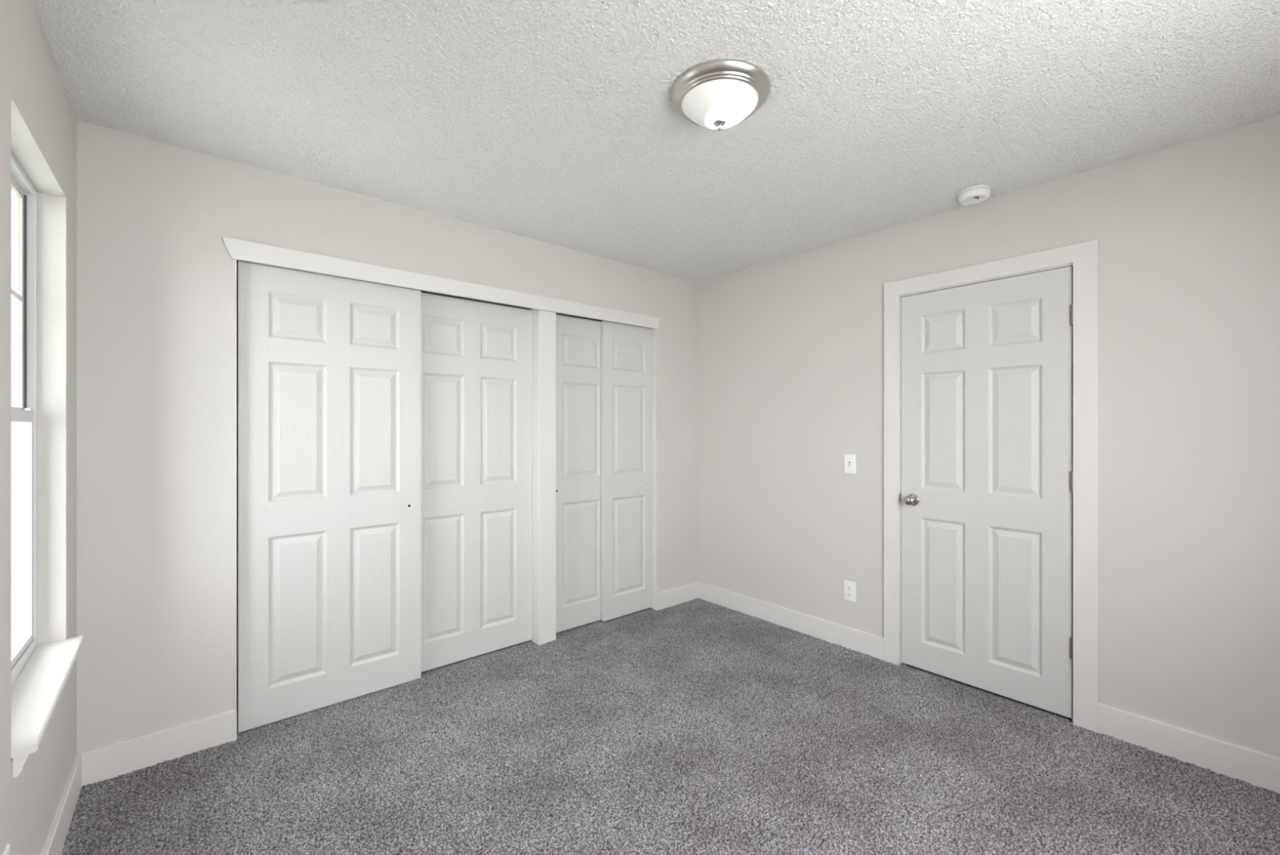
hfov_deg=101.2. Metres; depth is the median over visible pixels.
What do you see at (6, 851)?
wall outlet
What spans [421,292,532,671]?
sliding closet door
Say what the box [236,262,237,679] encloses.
wall
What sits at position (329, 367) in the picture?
sliding closet door
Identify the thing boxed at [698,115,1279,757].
wall
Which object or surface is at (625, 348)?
sliding closet door
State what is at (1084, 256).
door frame
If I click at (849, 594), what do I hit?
receptacle
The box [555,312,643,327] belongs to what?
door track
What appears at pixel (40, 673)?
window
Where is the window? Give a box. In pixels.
[11,154,84,777]
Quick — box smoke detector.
[957,184,991,204]
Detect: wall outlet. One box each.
[1,843,9,854]
[844,579,855,602]
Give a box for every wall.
[0,0,76,854]
[11,120,698,752]
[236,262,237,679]
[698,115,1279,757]
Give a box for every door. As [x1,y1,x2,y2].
[237,260,421,732]
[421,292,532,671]
[555,314,600,632]
[600,320,651,621]
[901,266,1072,718]
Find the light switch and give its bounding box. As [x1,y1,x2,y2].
[844,453,855,474]
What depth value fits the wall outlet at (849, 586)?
3.13 m
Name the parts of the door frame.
strike plate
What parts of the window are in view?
sash, sash, frame, sill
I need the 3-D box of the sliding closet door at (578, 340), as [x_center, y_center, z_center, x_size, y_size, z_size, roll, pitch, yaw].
[-0.396,0.293,3.477,0.440,2.022,0.037,0,0,-41]
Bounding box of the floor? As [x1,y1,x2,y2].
[61,597,1279,854]
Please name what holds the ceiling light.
attached to the ceiling
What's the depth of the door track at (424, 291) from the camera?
2.94 m
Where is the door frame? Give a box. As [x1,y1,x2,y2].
[884,239,1098,733]
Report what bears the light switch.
attached to the wall at (791, 348)
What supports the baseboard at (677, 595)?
attached to the wall at (156, 268)
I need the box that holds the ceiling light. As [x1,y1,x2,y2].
[670,58,770,130]
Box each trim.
[222,235,660,328]
[235,259,656,709]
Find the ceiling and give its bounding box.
[31,0,1279,282]
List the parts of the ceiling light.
lamp shade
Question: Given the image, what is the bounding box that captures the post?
[529,308,555,644]
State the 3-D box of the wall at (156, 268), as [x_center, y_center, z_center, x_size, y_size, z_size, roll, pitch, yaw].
[-0.852,0.109,3.038,3.609,2.510,0.120,0,0,-41]
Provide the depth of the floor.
2.00 m
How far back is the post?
3.21 m
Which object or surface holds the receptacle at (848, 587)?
attached to the wall outlet at (849, 586)
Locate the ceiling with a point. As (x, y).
(556, 122)
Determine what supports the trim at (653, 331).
attached to the wall at (156, 268)
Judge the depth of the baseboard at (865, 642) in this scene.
3.39 m
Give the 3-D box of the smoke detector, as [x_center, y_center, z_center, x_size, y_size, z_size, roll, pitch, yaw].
[1.590,-1.101,2.499,0.136,0.046,0.136,0,0,-41]
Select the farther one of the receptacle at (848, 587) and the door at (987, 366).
the receptacle at (848, 587)
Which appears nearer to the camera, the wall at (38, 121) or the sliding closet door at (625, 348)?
the wall at (38, 121)
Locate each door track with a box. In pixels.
[236,259,529,309]
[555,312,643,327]
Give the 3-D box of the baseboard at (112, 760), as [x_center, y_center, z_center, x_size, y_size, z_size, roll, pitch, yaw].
[-1.876,1.257,2.075,0.451,0.130,0.014,0,0,-41]
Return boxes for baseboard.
[40,751,81,854]
[81,708,236,786]
[656,581,698,610]
[697,581,884,660]
[1097,702,1279,793]
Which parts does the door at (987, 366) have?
knob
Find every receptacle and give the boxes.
[846,585,852,590]
[846,591,852,597]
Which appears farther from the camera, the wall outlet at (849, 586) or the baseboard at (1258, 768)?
the wall outlet at (849, 586)
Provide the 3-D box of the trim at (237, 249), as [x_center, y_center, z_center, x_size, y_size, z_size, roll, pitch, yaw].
[-0.800,-0.751,2.991,2.475,0.086,0.020,0,0,-41]
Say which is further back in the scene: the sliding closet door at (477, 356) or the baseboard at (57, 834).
the sliding closet door at (477, 356)

